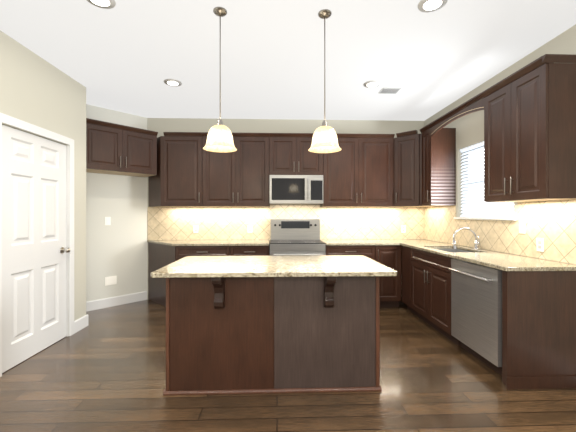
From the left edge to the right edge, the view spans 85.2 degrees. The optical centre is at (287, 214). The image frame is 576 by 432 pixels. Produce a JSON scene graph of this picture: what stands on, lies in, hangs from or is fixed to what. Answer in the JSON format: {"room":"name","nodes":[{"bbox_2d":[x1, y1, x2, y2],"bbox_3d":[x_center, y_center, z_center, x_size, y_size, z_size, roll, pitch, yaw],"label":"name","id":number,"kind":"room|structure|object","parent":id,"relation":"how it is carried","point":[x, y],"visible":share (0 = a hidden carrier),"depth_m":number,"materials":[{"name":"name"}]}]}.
{"room":"kitchen","nodes":[
{"label":"kitchen","id":0,"kind":"room"},
{"bbox_2d":[0,30,85,336],"bbox_3d":[-2.295,-0.093,0.390,0.100,2.786,6.540,0,0,-2],"label":"wall","id":1,"kind":"structure","parent":0,"point":[37,90],"depth_m":3.16,"materials":[{"name":"beige paint"}]},
{"bbox_2d":[2,125,69,372],"bbox_3d":[-2.326,0.279,2.931,0.109,2.030,0.808,0,0,-2],"label":"door","id":2,"kind":"structure","parent":1,"relation":"in","point":[35,250],"depth_m":2.87,"materials":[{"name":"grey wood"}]},
{"bbox_2d":[0,113,73,376],"bbox_3d":[-2.349,0.243,2.930,0.070,2.120,0.970,0,0,-2],"label":"door frame","id":3,"kind":"structure","parent":1,"relation":"attached to","point":[20,124],"depth_m":3.34,"materials":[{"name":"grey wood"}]},
{"bbox_2d":[74,314,87,333],"bbox_3d":[-2.239,1.235,0.450,0.016,0.130,6.456,0,0,-2],"label":"baseboard","id":4,"kind":"structure","parent":1,"relation":"attached to","point":[80,323],"depth_m":3.53,"materials":[{"name":"white wood"}]},
{"bbox_2d":[86,104,146,301],"bbox_3d":[-2.794,-0.093,4.200,0.100,2.786,1.752,0,0,43],"label":"wall","id":5,"kind":"structure","parent":0,"point":[117,247],"depth_m":4.48,"materials":[{"name":"grey paint"}]},
{"bbox_2d":[105,217,110,224],"bbox_3d":[-2.533,0.090,4.399,0.008,0.116,0.072,0,0,43],"label":"light switch","id":6,"kind":"object","parent":5,"relation":"attached to","point":[107,220],"visible":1,"depth_m":4.40,"materials":[{"name":"white plastic"}]},
{"bbox_2d":[105,276,116,285],"bbox_3d":[-2.506,0.935,4.429,0.008,0.120,0.150,0,0,43],"label":"outlet","id":7,"kind":"object","parent":5,"relation":"attached to","point":[111,280],"visible":1,"depth_m":4.43,"materials":[{"name":"white plastic"}]},
{"bbox_2d":[86,291,146,311],"bbox_3d":[-2.756,1.235,4.156,0.016,0.130,1.740,0,0,43],"label":"baseboard","id":8,"kind":"structure","parent":5,"relation":"attached to","point":[113,301],"depth_m":4.46,"materials":[{"name":"grey wood"}]},
{"bbox_2d":[86,118,157,176],"bbox_3d":[-2.331,-0.875,4.281,0.448,0.610,0.920,0,0,43],"label":"upper cabinet","id":9,"kind":"object","parent":5,"relation":"attached to","point":[116,149],"visible":0.85,"depth_m":4.14,"materials":[{"name":"brown wood"}]},
{"bbox_2d":[147,118,423,298],"bbox_3d":[0.048,-0.093,4.935,4.540,2.786,0.100,0,0,-2],"label":"wall","id":10,"kind":"structure","parent":0,"point":[160,126],"depth_m":4.88,"materials":[{"name":"beige paint"}]},
{"bbox_2d":[148,132,203,206],"bbox_3d":[-1.690,-0.650,4.641,0.896,1.060,0.361,0,0,-2],"label":"upper cabinet","id":11,"kind":"object","parent":10,"relation":"attached to","point":[176,181],"visible":0.94,"depth_m":4.50,"materials":[{"name":"brown wood"}]},
{"bbox_2d":[202,132,269,206],"bbox_3d":[-0.760,-0.650,4.674,0.964,1.060,0.361,0,0,-2],"label":"upper cabinet","id":12,"kind":"object","parent":10,"relation":"attached to","point":[240,177],"visible":0.98,"depth_m":4.53,"materials":[{"name":"brown wood"}]},
{"bbox_2d":[148,205,423,239],"bbox_3d":[0.002,0.115,4.878,4.314,0.546,0.008,0,0,-2],"label":"backsplash","id":13,"kind":"structure","parent":10,"relation":"attached to","point":[211,223],"depth_m":4.86,"materials":[{"name":"tile"}]},
{"bbox_2d":[193,226,197,232],"bbox_3d":[-1.419,0.225,4.820,0.072,0.116,0.008,0,0,-2],"label":"electrical outlet","id":14,"kind":"object","parent":13,"relation":"attached to","point":[195,229],"visible":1,"depth_m":4.82,"materials":[{"name":"white plastic"}]},
{"bbox_2d":[248,225,251,232],"bbox_3d":[-0.590,0.225,4.849,0.072,0.116,0.008,0,0,-2],"label":"electrical outlet","id":15,"kind":"object","parent":13,"relation":"attached to","point":[249,228],"visible":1,"depth_m":4.85,"materials":[{"name":"white plastic"}]},
{"bbox_2d":[401,225,405,232],"bbox_3d":[1.819,0.225,4.933,0.072,0.116,0.008,0,0,-2],"label":"electrical outlet","id":16,"kind":"object","parent":13,"relation":"attached to","point":[403,228],"visible":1,"depth_m":4.93,"materials":[{"name":"white plastic"}]},
{"bbox_2d":[269,133,322,175],"bbox_3d":[0.116,-0.875,4.705,0.787,0.610,0.361,0,0,-2],"label":"upper cabinet","id":17,"kind":"object","parent":10,"relation":"attached to","point":[290,154],"visible":0.88,"depth_m":4.56,"materials":[{"name":"brown wood"}]},
{"bbox_2d":[270,175,322,203],"bbox_3d":[0.116,-0.364,4.661,0.772,0.408,0.448,0,0,-2],"label":"microwave","id":18,"kind":"object","parent":17,"relation":"attached to","point":[296,189],"visible":1,"depth_m":4.48,"materials":[{"name":"silver metal"}]},
{"bbox_2d":[320,133,394,206],"bbox_3d":[1.033,-0.650,4.737,1.044,1.060,0.361,0,0,-2],"label":"upper cabinet","id":19,"kind":"object","parent":10,"relation":"attached to","point":[358,170],"visible":0.94,"depth_m":4.59,"materials":[{"name":"brown wood"}]},
{"bbox_2d":[0,297,575,431],"bbox_3d":[-0.440,1.350,1.135,6.200,0.100,7.900,0,0,-2],"label":"floor","id":20,"kind":"structure","parent":0,"point":[104,370],"depth_m":2.24,"materials":[{"name":"brown wood"}]},
{"bbox_2d":[148,242,175,306],"bbox_3d":[-1.833,0.861,4.513,0.606,0.878,0.608,0,0,-2],"label":"base cabinet","id":21,"kind":"object","parent":20,"relation":"on","point":[160,256],"depth_m":4.56,"materials":[{"name":"black wood"}]},
{"bbox_2d":[147,240,269,245],"bbox_3d":[-1.207,0.405,4.517,1.880,0.030,0.626,0,0,-2],"label":"countertop","id":22,"kind":"structure","parent":21,"relation":"on","point":[216,242],"depth_m":4.39,"materials":[{"name":"stone"}]},
{"bbox_2d":[176,246,231,260],"bbox_3d":[-1.163,0.861,4.537,0.731,0.878,0.609,0,0,-2],"label":"base cabinet","id":23,"kind":"object","parent":20,"relation":"on","point":[181,251],"depth_m":4.24,"materials":[{"name":"black wood"}]},
{"bbox_2d":[232,244,269,255],"bbox_3d":[-0.533,0.861,4.559,0.531,0.878,0.609,0,0,-2],"label":"base cabinet","id":24,"kind":"object","parent":20,"relation":"on","point":[236,250],"depth_m":4.26,"materials":[{"name":"black wood"}]},
{"bbox_2d":[163,275,390,394],"bbox_3d":[-0.113,0.863,2.545,1.598,0.880,0.827,0,0,-2],"label":"kitchen island","id":25,"kind":"object","parent":20,"relation":"on","point":[268,324],"depth_m":2.29,"materials":[{"name":"wood"}]},
{"bbox_2d":[151,255,396,278],"bbox_3d":[-0.099,0.406,2.546,1.680,0.030,0.876,0,0,-2],"label":"island countertop","id":26,"kind":"structure","parent":25,"relation":"on","point":[309,266],"depth_m":2.31,"materials":[{"name":"beige stone"}]},
{"bbox_2d":[270,219,325,255],"bbox_3d":[0.123,0.682,4.509,0.756,1.235,0.728,0,0,-2],"label":"range","id":27,"kind":"object","parent":20,"relation":"on","point":[295,237],"visible":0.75,"depth_m":4.78,"materials":[{"name":"metal"}]},
{"bbox_2d":[325,245,400,306],"bbox_3d":[1.033,0.861,4.597,1.049,0.878,0.642,0,0,-2],"label":"base cabinet","id":28,"kind":"object","parent":20,"relation":"on","point":[389,256],"visible":0.38,"depth_m":4.32,"materials":[{"name":"black wood"}]},
{"bbox_2d":[321,239,399,244],"bbox_3d":[1.019,0.405,4.594,1.020,0.030,0.635,0,0,-2],"label":"countertop","id":29,"kind":"structure","parent":28,"relation":"on","point":[369,241],"depth_m":4.39,"materials":[{"name":"stone"}]},
{"bbox_2d":[402,246,409,309],"bbox_3d":[1.880,0.862,4.188,0.609,0.879,0.296,0,0,-2],"label":"base cabinet","id":30,"kind":"object","parent":20,"relation":"on","point":[405,250],"depth_m":4.19,"materials":[{"name":"black wood"}]},
{"bbox_2d":[395,239,432,241],"bbox_3d":[1.844,0.405,4.623,0.390,0.030,0.635,0,0,-2],"label":"countertop","id":31,"kind":"structure","parent":30,"relation":"on","point":[405,240],"depth_m":4.73,"materials":[{"name":"stone"}]},
{"bbox_2d":[410,248,469,338],"bbox_3d":[1.900,0.861,3.574,0.608,0.880,0.931,0,0,-2],"label":"base cabinet","id":32,"kind":"object","parent":20,"relation":"on","point":[429,272],"depth_m":3.51,"materials":[{"name":"black wood"}]},
{"bbox_2d":[388,239,575,270],"bbox_3d":[1.880,0.405,3.633,0.634,0.030,2.615,0,0,-2],"label":"countertop","id":33,"kind":"structure","parent":32,"relation":"on","point":[500,260],"depth_m":2.79,"materials":[{"name":"stone"}]},
{"bbox_2d":[453,227,480,248],"bbox_3d":[2.024,0.267,3.534,0.295,0.250,0.125,0,0,-2],"label":"faucet","id":34,"kind":"object","parent":33,"relation":"on","point":[477,243],"visible":1,"depth_m":3.54,"materials":[{"name":"silver metal"}]},
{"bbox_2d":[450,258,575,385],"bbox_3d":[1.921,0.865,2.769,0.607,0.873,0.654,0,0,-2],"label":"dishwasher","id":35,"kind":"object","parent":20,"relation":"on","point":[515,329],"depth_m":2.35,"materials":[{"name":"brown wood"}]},
{"bbox_2d":[0,0,575,120],"bbox_3d":[-0.440,-1.536,1.135,6.200,0.100,7.900,0,0,-2],"label":"ceiling","id":36,"kind":"structure","parent":0,"point":[127,56],"depth_m":2.83,"materials":[{"name":"grey paint"}]},
{"bbox_2d":[87,0,115,8],"bbox_3d":[-1.296,-1.479,2.156,0.194,0.012,0.194,0,0,-2],"label":"recessed light","id":37,"kind":"object","parent":36,"relation":"in","point":[107,4],"visible":1,"depth_m":2.19,"materials":[{"name":"white"}]},
{"bbox_2d":[164,79,181,85],"bbox_3d":[-1.294,-1.479,3.517,0.194,0.012,0.194,0,0,-2],"label":"recessed light","id":38,"kind":"object","parent":36,"relation":"in","point":[171,82],"visible":1,"depth_m":3.50,"materials":[{"name":"white"}]},
{"bbox_2d":[203,7,236,151],"bbox_3d":[-0.495,-0.982,2.284,0.244,1.007,0.244,0,0,-2],"label":"pendant light","id":39,"kind":"object","parent":36,"relation":"hanging from","point":[219,138],"visible":1,"depth_m":2.24,"materials":[{"name":"white glass"}]},
{"bbox_2d":[308,9,340,152],"bbox_3d":[0.272,-0.982,2.311,0.244,1.007,0.244,0,0,-2],"label":"pendant light","id":40,"kind":"object","parent":36,"relation":"hanging from","point":[324,139],"visible":1,"depth_m":2.27,"materials":[{"name":"white glass"}]},
{"bbox_2d":[364,80,380,87],"bbox_3d":[0.957,-1.479,3.555,0.194,0.012,0.194,0,0,-2],"label":"recessed light","id":41,"kind":"object","parent":36,"relation":"in","point":[372,84],"visible":1,"depth_m":3.54,"materials":[{"name":"white"}]},
{"bbox_2d":[378,88,400,93],"bbox_3d":[1.215,-1.480,3.745,0.220,0.012,0.160,0,0,-2],"label":"ceiling vent","id":42,"kind":"object","parent":36,"relation":"in","point":[389,90],"visible":1,"depth_m":3.73,"materials":[{"name":"grey metal"}]},
{"bbox_2d":[418,0,447,12],"bbox_3d":[1.014,-1.479,2.197,0.194,0.012,0.194,0,0,-2],"label":"recessed light","id":43,"kind":"object","parent":36,"relation":"in","point":[426,6],"visible":1,"depth_m":2.21,"materials":[{"name":"grey"}]},
{"bbox_2d":[424,24,575,264],"bbox_3d":[2.370,-0.093,1.173,0.160,2.786,7.780,0,0,-2],"label":"wall","id":44,"kind":"structure","parent":0,"point":[469,129],"depth_m":3.64,"materials":[{"name":"beige paint"}]},
{"bbox_2d":[393,130,435,206],"bbox_3d":[1.863,-0.650,4.642,0.608,1.060,0.608,0,0,-2],"label":"upper cabinet","id":45,"kind":"object","parent":44,"relation":"attached to","point":[407,168],"visible":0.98,"depth_m":4.46,"materials":[{"name":"brown wood"}]},
{"bbox_2d":[419,124,455,205],"bbox_3d":[2.002,-0.650,4.207,0.361,1.060,0.268,0,0,-2],"label":"upper cabinet","id":46,"kind":"object","parent":44,"relation":"attached to","point":[439,168],"visible":0.96,"depth_m":4.08,"materials":[{"name":"brown wood"}]},
{"bbox_2d":[429,93,483,136],"bbox_3d":[1.872,-1.097,3.548,0.050,0.165,1.039,0,0,-2],"label":"valance","id":47,"kind":"object","parent":46,"relation":"attached to","point":[474,104],"visible":0.98,"depth_m":3.43,"materials":[{"name":"brown wood"}]},
{"bbox_2d":[454,217,516,220],"bbox_3d":[2.240,0.044,3.553,0.135,0.025,1.045,0,0,-2],"label":"window sill","id":48,"kind":"structure","parent":44,"relation":"attached to","point":[482,218],"depth_m":3.47,"materials":[{"name":"white"}]},
{"bbox_2d":[464,146,513,209],"bbox_3d":[2.315,-0.405,3.563,0.045,0.866,0.956,0,0,-2],"label":"window","id":49,"kind":"structure","parent":44,"relation":"in","point":[475,175],"depth_m":3.83,"materials":[{"name":"grey"}]},
{"bbox_2d":[460,141,513,216],"bbox_3d":[2.252,-0.405,3.561,0.050,0.865,0.940,0,0,-2],"label":"window blinds","id":50,"kind":"object","parent":49,"relation":"attached to","point":[502,209],"visible":0.44,"depth_m":3.72,"materials":[{"name":"white plastic"}]},
{"bbox_2d":[424,200,575,264],"bbox_3d":[2.199,0.135,3.643,0.008,0.506,2.609,0,0,-2],"label":"backsplash","id":51,"kind":"structure","parent":44,"relation":"attached to","point":[552,224],"depth_m":2.96,"materials":[{"name":"tile"}]},
{"bbox_2d":[519,221,525,233],"bbox_3d":[2.214,0.120,2.959,0.008,0.116,0.072,0,0,-2],"label":"light switch","id":52,"kind":"object","parent":51,"relation":"attached to","point":[522,227],"visible":1,"depth_m":2.95,"materials":[{"name":"white plastic"}]},
{"bbox_2d":[537,238,543,251],"bbox_3d":[2.222,0.265,2.759,0.008,0.116,0.072,0,0,-2],"label":"electrical outlet","id":53,"kind":"object","parent":51,"relation":"attached to","point":[540,244],"visible":1,"depth_m":2.75,"materials":[{"name":"white plastic"}]},
{"bbox_2d":[481,54,575,201],"bbox_3d":[2.056,-0.651,2.668,0.361,1.062,0.730,0,0,-2],"label":"upper cabinet","id":54,"kind":"object","parent":44,"relation":"attached to","point":[529,132],"visible":1,"depth_m":2.45,"materials":[{"name":"brown wood"}]}
]}

